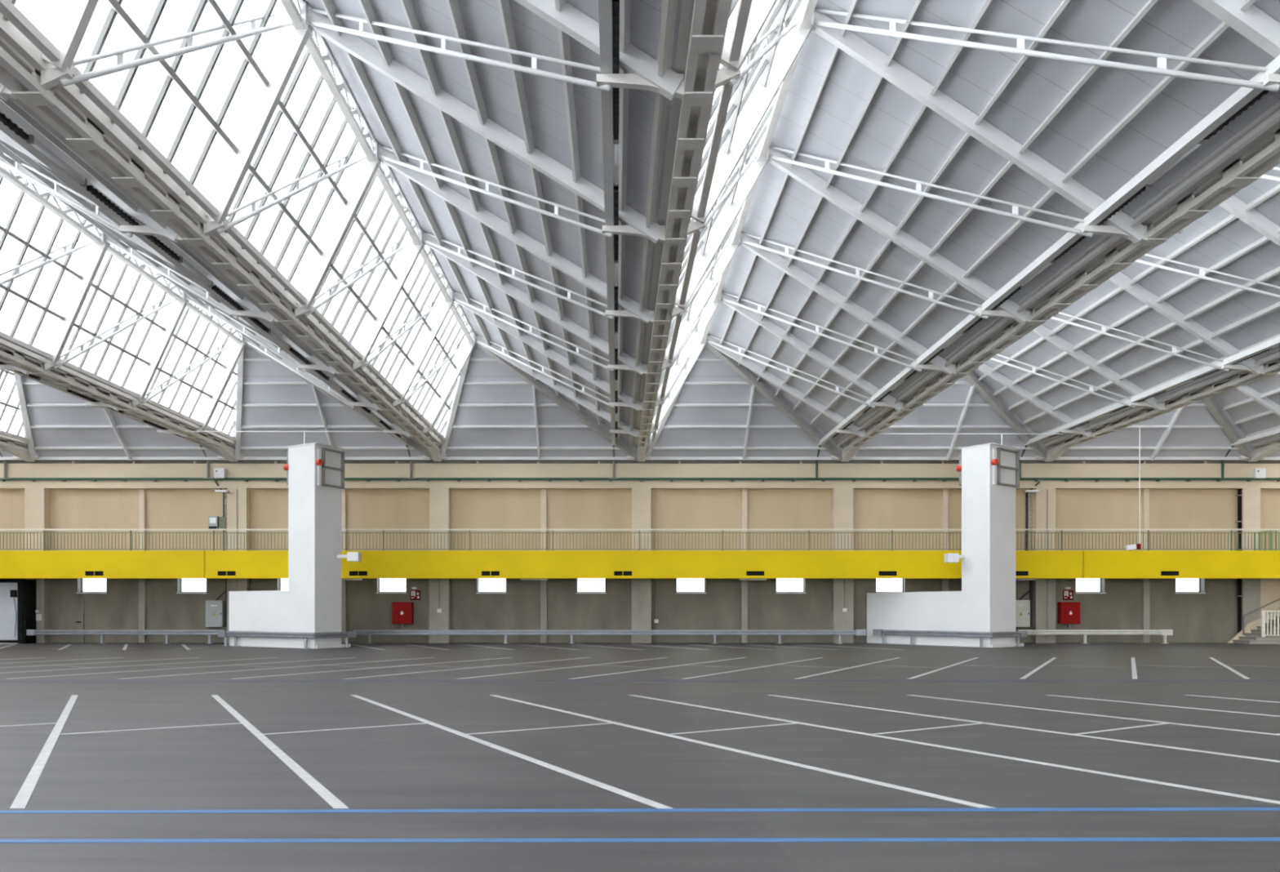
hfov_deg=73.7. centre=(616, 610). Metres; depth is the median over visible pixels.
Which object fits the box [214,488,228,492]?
floodlight
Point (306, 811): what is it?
blue line
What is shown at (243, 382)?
purlin
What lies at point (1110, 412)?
tube light
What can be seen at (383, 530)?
gallery railing
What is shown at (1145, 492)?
pillar
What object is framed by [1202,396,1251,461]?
rafter
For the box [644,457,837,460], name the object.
eave angle
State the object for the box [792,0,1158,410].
purlin
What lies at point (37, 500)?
pillar
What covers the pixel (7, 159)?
purlin
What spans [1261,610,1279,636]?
stair railing
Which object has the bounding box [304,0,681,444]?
ceiling
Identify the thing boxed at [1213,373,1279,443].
ceiling
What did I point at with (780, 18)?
window pane
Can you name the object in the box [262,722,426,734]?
parking line
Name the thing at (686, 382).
purlin
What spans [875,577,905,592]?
window
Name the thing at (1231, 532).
gallery railing
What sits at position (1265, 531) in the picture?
railing
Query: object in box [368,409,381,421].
tube light
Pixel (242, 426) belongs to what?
purlin
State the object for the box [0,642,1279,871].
floor
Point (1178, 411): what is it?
rafter
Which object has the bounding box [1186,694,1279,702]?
parking line
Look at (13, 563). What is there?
fascia
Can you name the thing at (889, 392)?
cable tray
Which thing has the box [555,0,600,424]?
purlin
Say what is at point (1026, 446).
pipe
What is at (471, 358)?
purlin
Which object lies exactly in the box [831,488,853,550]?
pillar
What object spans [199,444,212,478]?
pipe
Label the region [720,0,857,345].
purlin
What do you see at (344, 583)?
pillar
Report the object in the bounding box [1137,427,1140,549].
pull cord
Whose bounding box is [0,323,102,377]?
ceiling
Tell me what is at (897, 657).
parking line
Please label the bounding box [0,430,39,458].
gutter
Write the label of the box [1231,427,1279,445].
rail
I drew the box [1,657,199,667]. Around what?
parking line
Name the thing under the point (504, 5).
purlin
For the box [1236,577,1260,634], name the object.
pillar
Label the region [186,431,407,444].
pipe
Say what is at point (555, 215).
roof truss
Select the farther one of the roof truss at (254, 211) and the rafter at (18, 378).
the rafter at (18, 378)
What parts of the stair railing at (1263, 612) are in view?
post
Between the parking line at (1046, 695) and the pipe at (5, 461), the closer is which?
the parking line at (1046, 695)
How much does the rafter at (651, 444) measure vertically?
4.632 m
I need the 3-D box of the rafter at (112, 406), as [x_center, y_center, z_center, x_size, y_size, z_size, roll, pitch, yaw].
[-22.650,-9.822,32.375,7.302,4.344,0.185,0,0,-6]
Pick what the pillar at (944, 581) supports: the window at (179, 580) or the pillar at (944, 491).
the pillar at (944, 491)
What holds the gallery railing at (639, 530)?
on the fascia at (218, 563)
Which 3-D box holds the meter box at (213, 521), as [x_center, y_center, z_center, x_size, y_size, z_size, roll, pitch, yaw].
[-20.068,-4.372,42.513,0.433,0.630,0.210,0,0,0]
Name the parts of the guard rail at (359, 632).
post, post, post, post, post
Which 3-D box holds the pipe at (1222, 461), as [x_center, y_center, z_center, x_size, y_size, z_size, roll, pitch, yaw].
[29.870,-7.263,41.703,0.500,1.574,0.873,0,0,0]
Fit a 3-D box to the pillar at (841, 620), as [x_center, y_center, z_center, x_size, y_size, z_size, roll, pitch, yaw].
[11.220,-0.461,42.420,0.980,4.150,0.440,0,0,0]
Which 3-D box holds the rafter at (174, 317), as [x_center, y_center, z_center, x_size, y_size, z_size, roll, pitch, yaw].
[-17.278,-9.971,32.337,2.626,3.953,0.252,0,0,17]
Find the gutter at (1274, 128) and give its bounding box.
[831,101,1279,458]
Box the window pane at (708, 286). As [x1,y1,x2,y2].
[664,233,742,363]
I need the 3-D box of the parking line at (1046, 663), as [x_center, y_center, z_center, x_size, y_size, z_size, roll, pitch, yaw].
[12.275,1.612,24.650,0.105,0.004,10.670,0,0,31]
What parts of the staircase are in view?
handrail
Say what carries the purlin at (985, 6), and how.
attached to the ceiling at (1171, 27)
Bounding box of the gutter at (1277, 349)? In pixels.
[1035,348,1279,458]
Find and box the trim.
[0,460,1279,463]
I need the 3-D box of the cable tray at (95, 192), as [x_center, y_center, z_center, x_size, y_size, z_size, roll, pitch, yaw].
[-10.010,-8.021,17.840,0.100,0.090,3.280,0,0,0]
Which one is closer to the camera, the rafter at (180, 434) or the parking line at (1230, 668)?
the parking line at (1230, 668)
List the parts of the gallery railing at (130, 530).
post, handrail, rail, rail, post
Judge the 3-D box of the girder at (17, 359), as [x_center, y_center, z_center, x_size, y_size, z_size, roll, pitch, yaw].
[-19.230,-7.696,23.975,2.140,0.780,35.950,0,0,0]
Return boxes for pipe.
[0,452,8,478]
[0,477,1279,481]
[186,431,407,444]
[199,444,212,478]
[405,444,415,478]
[608,444,618,478]
[812,444,822,478]
[878,433,1062,444]
[1019,444,1027,478]
[1218,444,1234,478]
[1235,488,1242,635]
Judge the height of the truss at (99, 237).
0.480 m
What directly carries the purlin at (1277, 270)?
attached to the ceiling at (1236, 235)
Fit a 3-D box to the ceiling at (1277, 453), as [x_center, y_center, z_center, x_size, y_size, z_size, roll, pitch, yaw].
[36.220,-9.796,39.550,10.000,4.780,5.100,0,0,0]
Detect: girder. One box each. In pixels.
[0,35,441,461]
[0,344,238,461]
[0,437,34,461]
[596,0,740,461]
[835,73,1279,461]
[1044,357,1279,461]
[1248,440,1279,461]
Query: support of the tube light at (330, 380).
attached to the rail at (5, 129)
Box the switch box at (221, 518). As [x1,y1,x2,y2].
[219,514,224,528]
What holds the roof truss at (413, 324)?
attached to the roof beam at (297, 10)
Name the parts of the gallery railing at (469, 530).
rail, handrail, rail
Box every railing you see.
[0,528,128,550]
[128,528,288,550]
[341,528,467,550]
[467,528,637,550]
[637,528,807,550]
[807,528,961,550]
[1015,528,1146,550]
[1146,528,1279,550]
[1253,530,1276,550]
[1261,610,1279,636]
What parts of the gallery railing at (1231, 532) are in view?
post, rail, handrail, rail, post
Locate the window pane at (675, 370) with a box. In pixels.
[657,293,722,400]
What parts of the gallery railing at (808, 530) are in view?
post, rail, handrail, rail, post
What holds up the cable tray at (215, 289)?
on the girder at (37, 91)
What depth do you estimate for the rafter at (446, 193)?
22.30 m
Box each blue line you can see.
[0,807,1279,813]
[0,837,1279,842]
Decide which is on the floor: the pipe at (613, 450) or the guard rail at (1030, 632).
the guard rail at (1030, 632)
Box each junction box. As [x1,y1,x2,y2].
[213,467,226,478]
[1252,467,1266,478]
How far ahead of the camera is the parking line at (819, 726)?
9.25 m
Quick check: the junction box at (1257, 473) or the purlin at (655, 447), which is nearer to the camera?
the purlin at (655, 447)
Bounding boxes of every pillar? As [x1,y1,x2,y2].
[24,488,49,550]
[24,577,49,643]
[138,488,146,550]
[138,577,146,642]
[226,488,249,550]
[226,577,250,643]
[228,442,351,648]
[341,488,346,550]
[341,577,346,642]
[429,488,450,550]
[429,577,450,643]
[540,577,546,642]
[541,488,546,550]
[631,488,650,550]
[631,577,651,643]
[741,488,746,550]
[741,577,747,642]
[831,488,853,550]
[831,577,853,643]
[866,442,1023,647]
[941,577,948,591]
[942,488,948,550]
[1031,488,1055,550]
[1031,577,1055,643]
[1142,488,1149,550]
[1142,577,1149,642]
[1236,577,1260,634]
[1240,488,1260,550]
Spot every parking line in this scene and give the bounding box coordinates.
[0,657,121,663]
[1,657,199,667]
[4,657,355,679]
[7,657,277,672]
[9,694,78,808]
[57,644,71,649]
[117,657,433,679]
[122,644,128,649]
[181,644,190,649]
[211,694,348,808]
[230,657,511,679]
[342,657,589,679]
[350,694,672,808]
[351,644,383,649]
[406,644,448,649]
[455,657,666,679]
[462,644,512,649]
[489,694,995,808]
[519,644,577,649]
[568,657,745,679]
[574,644,641,649]
[628,694,1279,804]
[631,644,706,649]
[681,657,822,679]
[687,644,770,649]
[743,644,835,649]
[768,694,1279,762]
[794,657,901,679]
[800,644,899,649]
[906,657,978,679]
[907,694,1279,735]
[1019,657,1057,679]
[1046,694,1279,716]
[1131,657,1137,679]
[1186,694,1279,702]
[1208,657,1250,679]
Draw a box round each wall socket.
[437,577,441,612]
[653,577,657,622]
[842,577,846,611]
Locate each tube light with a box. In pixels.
[26,134,87,186]
[36,376,67,391]
[120,410,144,421]
[177,256,213,287]
[266,328,290,349]
[325,376,342,391]
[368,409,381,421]
[613,135,618,186]
[613,257,617,287]
[614,331,617,349]
[614,377,617,391]
[889,378,906,391]
[942,331,965,349]
[1019,260,1055,287]
[1089,412,1111,421]
[1145,139,1205,186]
[1164,378,1195,391]
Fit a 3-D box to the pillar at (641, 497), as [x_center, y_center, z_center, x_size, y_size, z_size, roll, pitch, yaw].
[1.220,-4.291,42.420,0.960,3.510,0.440,0,0,0]
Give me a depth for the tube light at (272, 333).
25.24 m
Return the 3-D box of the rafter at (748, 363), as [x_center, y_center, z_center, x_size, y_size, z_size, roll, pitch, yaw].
[7.350,-9.822,37.375,7.302,4.344,0.185,0,0,-6]
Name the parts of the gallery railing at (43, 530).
post, rail, handrail, rail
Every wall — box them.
[0,488,1279,642]
[20,345,1255,457]
[1260,577,1279,617]
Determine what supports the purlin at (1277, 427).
attached to the ceiling at (1268, 384)
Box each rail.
[0,109,408,445]
[0,360,199,445]
[0,430,29,441]
[26,629,224,643]
[217,630,356,648]
[352,629,866,643]
[872,628,1027,647]
[1017,629,1173,643]
[1024,336,1279,445]
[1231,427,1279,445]
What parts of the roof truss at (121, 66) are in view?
rod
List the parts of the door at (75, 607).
frame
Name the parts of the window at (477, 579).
sill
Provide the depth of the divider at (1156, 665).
24.44 m
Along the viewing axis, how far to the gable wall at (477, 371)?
40.71 m
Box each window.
[0,0,465,441]
[0,166,237,442]
[0,369,23,435]
[75,577,106,593]
[176,577,206,593]
[276,577,280,590]
[376,577,406,593]
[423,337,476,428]
[475,577,506,593]
[576,577,606,593]
[649,0,802,441]
[675,577,706,593]
[690,13,816,223]
[720,0,777,71]
[775,577,806,593]
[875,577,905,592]
[1075,577,1106,593]
[1175,577,1205,593]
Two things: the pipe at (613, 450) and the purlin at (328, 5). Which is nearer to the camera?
the purlin at (328, 5)
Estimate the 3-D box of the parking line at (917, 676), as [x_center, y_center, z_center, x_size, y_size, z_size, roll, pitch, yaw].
[9.617,1.612,24.650,0.105,0.004,10.667,0,0,31]
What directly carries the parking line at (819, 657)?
on the floor
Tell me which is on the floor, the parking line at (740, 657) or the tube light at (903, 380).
the parking line at (740, 657)
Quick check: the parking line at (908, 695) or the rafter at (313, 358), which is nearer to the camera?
the parking line at (908, 695)
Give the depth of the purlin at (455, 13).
18.21 m
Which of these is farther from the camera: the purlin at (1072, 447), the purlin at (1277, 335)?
the purlin at (1072, 447)
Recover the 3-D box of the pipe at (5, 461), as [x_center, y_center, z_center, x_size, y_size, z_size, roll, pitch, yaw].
[-30.130,-7.263,41.703,0.500,1.574,0.873,0,0,0]
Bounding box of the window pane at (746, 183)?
[675,149,770,308]
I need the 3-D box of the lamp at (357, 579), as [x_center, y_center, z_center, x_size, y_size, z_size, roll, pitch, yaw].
[-12.696,-1.980,41.000,0.876,1.052,0.120,0,0,0]
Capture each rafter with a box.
[0,82,8,101]
[0,129,178,243]
[0,156,274,324]
[0,368,4,379]
[0,446,22,459]
[6,363,29,375]
[13,372,35,459]
[41,0,98,71]
[45,236,109,363]
[96,399,118,411]
[102,407,133,460]
[105,234,336,375]
[133,295,188,400]
[166,427,184,437]
[185,293,378,410]
[197,337,245,428]
[199,440,229,461]
[204,15,312,223]
[235,350,243,459]
[244,336,410,437]
[245,342,433,461]
[296,151,382,309]
[307,5,664,244]
[311,384,333,445]
[354,236,425,363]
[377,143,653,324]
[394,295,455,400]
[422,231,646,375]
[440,353,471,459]
[453,289,642,411]
[475,333,638,437]
[475,342,637,461]
[514,0,683,101]
[532,384,540,460]
[645,373,688,459]
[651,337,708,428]
[699,337,842,461]
[706,334,865,437]
[720,290,903,411]
[739,233,955,375]
[742,384,755,460]
[767,146,1030,324]
[811,10,1147,243]
[851,444,862,459]
[946,384,975,460]
[963,370,1047,461]
[977,363,1092,437]
[1032,324,1164,411]
[1108,271,1263,375]
[1150,406,1184,460]
[1192,0,1279,57]
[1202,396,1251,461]
[1218,195,1279,246]
[1235,384,1279,416]
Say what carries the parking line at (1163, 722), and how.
on the floor
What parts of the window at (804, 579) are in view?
sill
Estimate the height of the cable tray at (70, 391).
0.090 m
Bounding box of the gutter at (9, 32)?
[0,12,446,458]
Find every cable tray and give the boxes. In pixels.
[0,112,28,139]
[0,361,38,378]
[67,389,122,412]
[86,185,179,260]
[143,420,182,437]
[211,285,268,331]
[288,347,328,378]
[341,389,369,412]
[379,420,400,437]
[612,0,619,139]
[613,186,618,260]
[613,287,617,331]
[614,349,617,378]
[614,391,617,412]
[615,421,617,437]
[831,421,853,437]
[863,391,891,412]
[905,349,943,378]
[964,286,1021,331]
[1048,421,1088,437]
[1052,186,1145,260]
[1111,391,1164,412]
[1195,349,1269,378]
[1203,89,1268,139]
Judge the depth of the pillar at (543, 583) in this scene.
42.46 m
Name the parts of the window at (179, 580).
sill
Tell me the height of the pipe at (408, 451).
1.574 m
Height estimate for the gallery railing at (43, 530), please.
1.026 m
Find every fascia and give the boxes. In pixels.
[0,550,204,577]
[204,550,1083,577]
[1083,550,1279,577]
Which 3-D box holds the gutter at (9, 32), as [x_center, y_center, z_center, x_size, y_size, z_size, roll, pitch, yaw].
[-8.905,-7.881,14.025,1.150,0.910,56.050,0,0,0]
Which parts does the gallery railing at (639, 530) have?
rail, post, handrail, rail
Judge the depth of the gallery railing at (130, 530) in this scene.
40.25 m
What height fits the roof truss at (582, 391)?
4.237 m
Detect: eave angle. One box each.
[0,457,23,460]
[33,457,226,460]
[237,457,430,460]
[441,457,633,460]
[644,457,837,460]
[849,457,1041,460]
[1054,457,1244,460]
[1258,457,1279,460]
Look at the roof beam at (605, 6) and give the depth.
15.15 m
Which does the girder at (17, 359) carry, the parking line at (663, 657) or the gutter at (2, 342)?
the gutter at (2, 342)
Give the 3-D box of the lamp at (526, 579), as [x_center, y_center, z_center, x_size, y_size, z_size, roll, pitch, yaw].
[-3.959,-1.980,41.000,1.294,1.052,0.120,0,0,0]
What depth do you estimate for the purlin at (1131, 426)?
40.45 m
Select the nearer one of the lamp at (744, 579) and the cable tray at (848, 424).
the cable tray at (848, 424)
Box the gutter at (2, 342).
[0,337,243,458]
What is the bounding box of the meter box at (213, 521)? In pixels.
[208,515,218,528]
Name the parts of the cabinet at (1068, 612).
door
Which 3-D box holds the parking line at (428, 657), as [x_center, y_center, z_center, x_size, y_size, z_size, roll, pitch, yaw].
[-8.985,1.612,24.650,0.105,0.004,10.649,0,0,31]
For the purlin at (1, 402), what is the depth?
39.02 m
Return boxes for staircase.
[1226,598,1279,644]
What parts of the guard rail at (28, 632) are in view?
post, post, post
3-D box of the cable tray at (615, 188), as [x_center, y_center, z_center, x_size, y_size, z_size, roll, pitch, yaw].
[-0.010,-8.021,17.840,0.100,0.090,3.280,0,0,0]
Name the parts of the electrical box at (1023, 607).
door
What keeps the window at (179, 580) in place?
in the wall at (69, 508)
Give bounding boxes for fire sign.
[409,586,420,599]
[1062,586,1073,599]
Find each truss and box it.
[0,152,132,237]
[0,166,246,345]
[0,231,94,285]
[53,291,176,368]
[59,9,293,86]
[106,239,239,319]
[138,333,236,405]
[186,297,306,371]
[216,146,366,233]
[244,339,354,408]
[304,234,413,316]
[308,8,611,91]
[360,293,444,368]
[378,145,613,237]
[400,336,467,405]
[422,231,613,319]
[453,291,613,371]
[475,334,614,408]
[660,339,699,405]
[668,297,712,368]
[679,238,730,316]
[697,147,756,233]
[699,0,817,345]
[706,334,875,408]
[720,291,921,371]
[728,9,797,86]
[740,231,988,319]
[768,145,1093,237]
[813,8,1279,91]
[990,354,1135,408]
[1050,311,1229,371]
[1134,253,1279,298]
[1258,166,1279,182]
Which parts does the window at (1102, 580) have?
sill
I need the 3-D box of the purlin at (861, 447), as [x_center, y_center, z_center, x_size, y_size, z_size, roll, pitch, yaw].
[15.920,-7.873,41.406,8.750,0.143,0.140,0,0,0]
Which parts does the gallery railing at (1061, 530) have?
post, rail, handrail, rail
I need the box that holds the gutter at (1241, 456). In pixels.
[1239,434,1279,458]
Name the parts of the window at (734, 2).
service rail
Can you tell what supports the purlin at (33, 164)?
attached to the ceiling
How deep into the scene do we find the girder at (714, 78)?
14.96 m
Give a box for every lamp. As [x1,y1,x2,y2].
[342,577,361,580]
[520,577,547,580]
[739,577,766,580]
[1016,577,1036,580]
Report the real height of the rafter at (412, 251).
3.953 m
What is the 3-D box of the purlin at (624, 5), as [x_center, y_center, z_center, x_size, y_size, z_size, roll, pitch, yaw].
[0.123,-8.306,23.428,0.155,0.200,34.856,0,0,0]
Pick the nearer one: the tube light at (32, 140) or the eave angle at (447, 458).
the tube light at (32, 140)
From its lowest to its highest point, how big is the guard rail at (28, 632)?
0.685 m
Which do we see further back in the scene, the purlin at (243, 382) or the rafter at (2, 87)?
the purlin at (243, 382)
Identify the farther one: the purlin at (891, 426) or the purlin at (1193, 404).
the purlin at (891, 426)
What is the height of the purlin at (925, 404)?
0.143 m
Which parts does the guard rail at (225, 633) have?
post, post, post, post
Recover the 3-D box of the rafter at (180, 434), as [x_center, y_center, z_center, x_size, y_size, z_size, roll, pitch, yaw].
[-22.650,-9.822,37.375,7.302,4.344,0.185,0,0,-6]
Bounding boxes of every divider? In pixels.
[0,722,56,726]
[59,722,241,734]
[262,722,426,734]
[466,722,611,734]
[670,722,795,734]
[791,665,846,667]
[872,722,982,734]
[881,665,940,667]
[973,665,1034,667]
[1064,665,1128,667]
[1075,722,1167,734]
[1155,665,1222,667]
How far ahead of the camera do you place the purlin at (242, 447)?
41.36 m
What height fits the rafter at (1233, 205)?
4.344 m
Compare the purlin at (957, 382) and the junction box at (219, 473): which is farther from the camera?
the junction box at (219, 473)
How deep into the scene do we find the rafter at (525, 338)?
32.31 m
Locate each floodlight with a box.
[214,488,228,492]
[337,551,361,561]
[944,553,964,562]
[1025,488,1039,492]
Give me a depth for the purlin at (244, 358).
37.87 m
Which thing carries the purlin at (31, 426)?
attached to the gable wall at (477, 371)
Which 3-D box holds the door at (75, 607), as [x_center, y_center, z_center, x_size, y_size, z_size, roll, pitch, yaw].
[-26.972,0.525,42.569,0.762,2.178,0.098,0,0,0]
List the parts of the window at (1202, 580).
sill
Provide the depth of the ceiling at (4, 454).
41.76 m
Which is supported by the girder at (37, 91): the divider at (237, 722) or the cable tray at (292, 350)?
the cable tray at (292, 350)
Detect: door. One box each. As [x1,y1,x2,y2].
[0,579,35,644]
[67,599,84,642]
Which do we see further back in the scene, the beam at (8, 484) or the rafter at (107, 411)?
the beam at (8, 484)
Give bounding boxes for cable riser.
[214,481,226,550]
[1025,481,1039,550]
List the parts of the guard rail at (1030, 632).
post, post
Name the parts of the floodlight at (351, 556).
arm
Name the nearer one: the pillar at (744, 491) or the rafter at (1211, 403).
the rafter at (1211, 403)
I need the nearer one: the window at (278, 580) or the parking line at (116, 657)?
the parking line at (116, 657)
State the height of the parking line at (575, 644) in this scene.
0.004 m
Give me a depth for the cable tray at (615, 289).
22.29 m
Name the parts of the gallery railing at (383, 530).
rail, handrail, rail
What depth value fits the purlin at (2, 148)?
24.34 m
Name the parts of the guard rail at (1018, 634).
post, post, post, post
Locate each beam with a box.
[0,463,1279,477]
[0,480,1279,488]
[280,0,475,345]
[598,0,615,445]
[626,0,732,458]
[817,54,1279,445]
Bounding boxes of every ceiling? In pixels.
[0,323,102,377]
[0,444,25,457]
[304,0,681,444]
[707,0,1279,444]
[972,164,1279,443]
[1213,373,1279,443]
[1257,444,1279,457]
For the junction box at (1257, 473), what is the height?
0.482 m
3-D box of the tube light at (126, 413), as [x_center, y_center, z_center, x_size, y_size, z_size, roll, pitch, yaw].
[-20.010,-8.039,35.300,0.100,0.134,1.520,0,0,0]
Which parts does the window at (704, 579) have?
sill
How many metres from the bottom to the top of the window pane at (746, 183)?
3.953 m
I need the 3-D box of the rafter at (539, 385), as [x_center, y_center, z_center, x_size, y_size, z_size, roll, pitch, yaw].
[-2.635,-9.687,39.438,9.037,4.699,0.300,0,0,-34]
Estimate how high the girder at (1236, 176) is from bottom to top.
0.780 m
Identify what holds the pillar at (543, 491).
on the pillar at (543, 583)
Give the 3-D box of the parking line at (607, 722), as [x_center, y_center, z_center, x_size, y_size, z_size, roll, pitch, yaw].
[-1.018,1.612,11.655,2.180,0.004,0.065,0,0,-30]
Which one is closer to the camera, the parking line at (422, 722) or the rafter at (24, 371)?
the parking line at (422, 722)
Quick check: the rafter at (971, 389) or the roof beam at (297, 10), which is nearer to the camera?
the roof beam at (297, 10)
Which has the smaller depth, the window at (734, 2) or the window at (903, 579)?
the window at (734, 2)
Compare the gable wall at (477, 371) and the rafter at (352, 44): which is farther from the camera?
the gable wall at (477, 371)
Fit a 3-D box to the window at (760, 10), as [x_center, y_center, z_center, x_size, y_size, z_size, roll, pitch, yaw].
[2.722,-9.971,12.338,2.626,3.953,0.252,0,0,17]
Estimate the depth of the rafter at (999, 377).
37.40 m
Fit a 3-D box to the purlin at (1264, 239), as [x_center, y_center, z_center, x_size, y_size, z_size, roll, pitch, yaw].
[17.318,-9.914,22.568,0.155,0.200,33.136,0,0,0]
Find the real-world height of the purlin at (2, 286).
0.152 m
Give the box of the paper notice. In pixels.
[35,613,41,620]
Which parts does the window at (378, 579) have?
sill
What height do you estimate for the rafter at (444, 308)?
3.953 m
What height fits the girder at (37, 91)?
0.780 m
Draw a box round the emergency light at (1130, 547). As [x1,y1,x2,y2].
[1125,543,1136,550]
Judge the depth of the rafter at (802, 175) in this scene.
22.30 m
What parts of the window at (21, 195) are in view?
service rail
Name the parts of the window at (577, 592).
sill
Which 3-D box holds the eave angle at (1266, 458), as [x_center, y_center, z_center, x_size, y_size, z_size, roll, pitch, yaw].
[36.220,-7.506,41.935,9.900,0.240,0.130,0,0,0]
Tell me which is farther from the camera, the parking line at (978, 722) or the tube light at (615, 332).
the tube light at (615, 332)
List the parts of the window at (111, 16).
service rail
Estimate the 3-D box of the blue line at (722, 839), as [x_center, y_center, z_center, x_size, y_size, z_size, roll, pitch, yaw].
[0.000,1.612,5.990,16.000,0.004,0.085,0,0,0]
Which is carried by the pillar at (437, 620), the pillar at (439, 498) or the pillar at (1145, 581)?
the pillar at (439, 498)
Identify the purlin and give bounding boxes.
[0,97,410,438]
[0,100,371,409]
[0,139,304,372]
[0,142,281,359]
[0,150,259,346]
[0,225,237,376]
[0,284,235,410]
[0,400,20,410]
[4,369,14,376]
[8,97,423,447]
[22,381,43,384]
[26,403,94,406]
[30,157,325,385]
[30,425,152,427]
[33,446,207,448]
[104,0,451,410]
[206,0,460,376]
[239,446,413,448]
[240,425,378,427]
[241,403,344,406]
[242,381,308,384]
[243,357,271,360]
[320,0,491,345]
[358,0,514,365]
[400,0,537,381]
[445,0,559,395]
[445,446,619,448]
[452,425,590,427]
[457,403,559,406]
[462,381,528,384]
[469,357,496,360]
[497,0,580,410]
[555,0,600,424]
[617,0,631,438]
[629,0,673,446]
[652,446,826,448]
[662,425,800,427]
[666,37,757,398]
[673,403,775,406]
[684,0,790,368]
[684,381,749,384]
[696,357,722,360]
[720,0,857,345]
[737,0,921,364]
[756,0,991,381]
[774,0,1070,395]
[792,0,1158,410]
[809,0,1256,425]
[836,109,1279,446]
[858,446,1032,448]
[888,425,1012,427]
[920,403,991,406]
[952,381,969,384]
[977,183,1279,381]
[992,228,1279,395]
[1007,266,1279,410]
[1022,301,1279,424]
[1036,333,1279,435]
[1043,351,1279,446]
[1068,446,1239,448]
[1125,425,1222,427]
[1184,403,1206,406]
[1222,387,1279,410]
[1233,410,1273,425]
[1244,425,1279,437]
[1250,435,1279,446]
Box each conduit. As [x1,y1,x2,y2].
[236,488,237,591]
[1046,488,1047,636]
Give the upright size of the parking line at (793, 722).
0.004 m
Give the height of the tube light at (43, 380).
0.134 m
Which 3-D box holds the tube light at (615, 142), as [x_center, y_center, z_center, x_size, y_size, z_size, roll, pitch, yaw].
[-0.010,-8.039,15.300,0.100,0.134,1.520,0,0,0]
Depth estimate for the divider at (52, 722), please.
12.03 m
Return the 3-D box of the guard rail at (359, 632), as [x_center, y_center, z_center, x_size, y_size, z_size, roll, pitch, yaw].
[-0.345,1.272,41.500,24.865,0.685,0.300,0,0,0]
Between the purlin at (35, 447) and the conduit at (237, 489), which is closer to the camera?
the purlin at (35, 447)
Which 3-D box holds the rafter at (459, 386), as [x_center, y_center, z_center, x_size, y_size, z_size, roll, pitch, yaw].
[-7.420,-9.720,39.401,0.220,4.632,5.643,0,0,-25]
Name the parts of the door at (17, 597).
guide post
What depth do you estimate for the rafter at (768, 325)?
32.30 m
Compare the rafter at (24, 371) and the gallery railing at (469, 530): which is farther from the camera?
the gallery railing at (469, 530)
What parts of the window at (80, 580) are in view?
sill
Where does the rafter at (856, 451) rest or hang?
attached to the gable wall at (477, 371)
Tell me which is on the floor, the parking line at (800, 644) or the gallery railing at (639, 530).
the parking line at (800, 644)
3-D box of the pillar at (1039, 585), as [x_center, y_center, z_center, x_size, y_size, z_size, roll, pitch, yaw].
[21.220,-0.461,42.420,0.980,4.150,0.440,0,0,0]
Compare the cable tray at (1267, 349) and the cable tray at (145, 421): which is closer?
the cable tray at (1267, 349)
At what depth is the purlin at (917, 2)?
19.89 m
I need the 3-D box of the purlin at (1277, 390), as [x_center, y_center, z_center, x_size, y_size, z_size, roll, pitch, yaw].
[28.253,-9.378,22.855,0.155,0.200,33.709,0,0,0]
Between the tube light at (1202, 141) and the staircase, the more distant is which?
the staircase
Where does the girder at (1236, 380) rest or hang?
attached to the gable wall at (477, 371)
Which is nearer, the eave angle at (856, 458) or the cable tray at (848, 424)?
the cable tray at (848, 424)

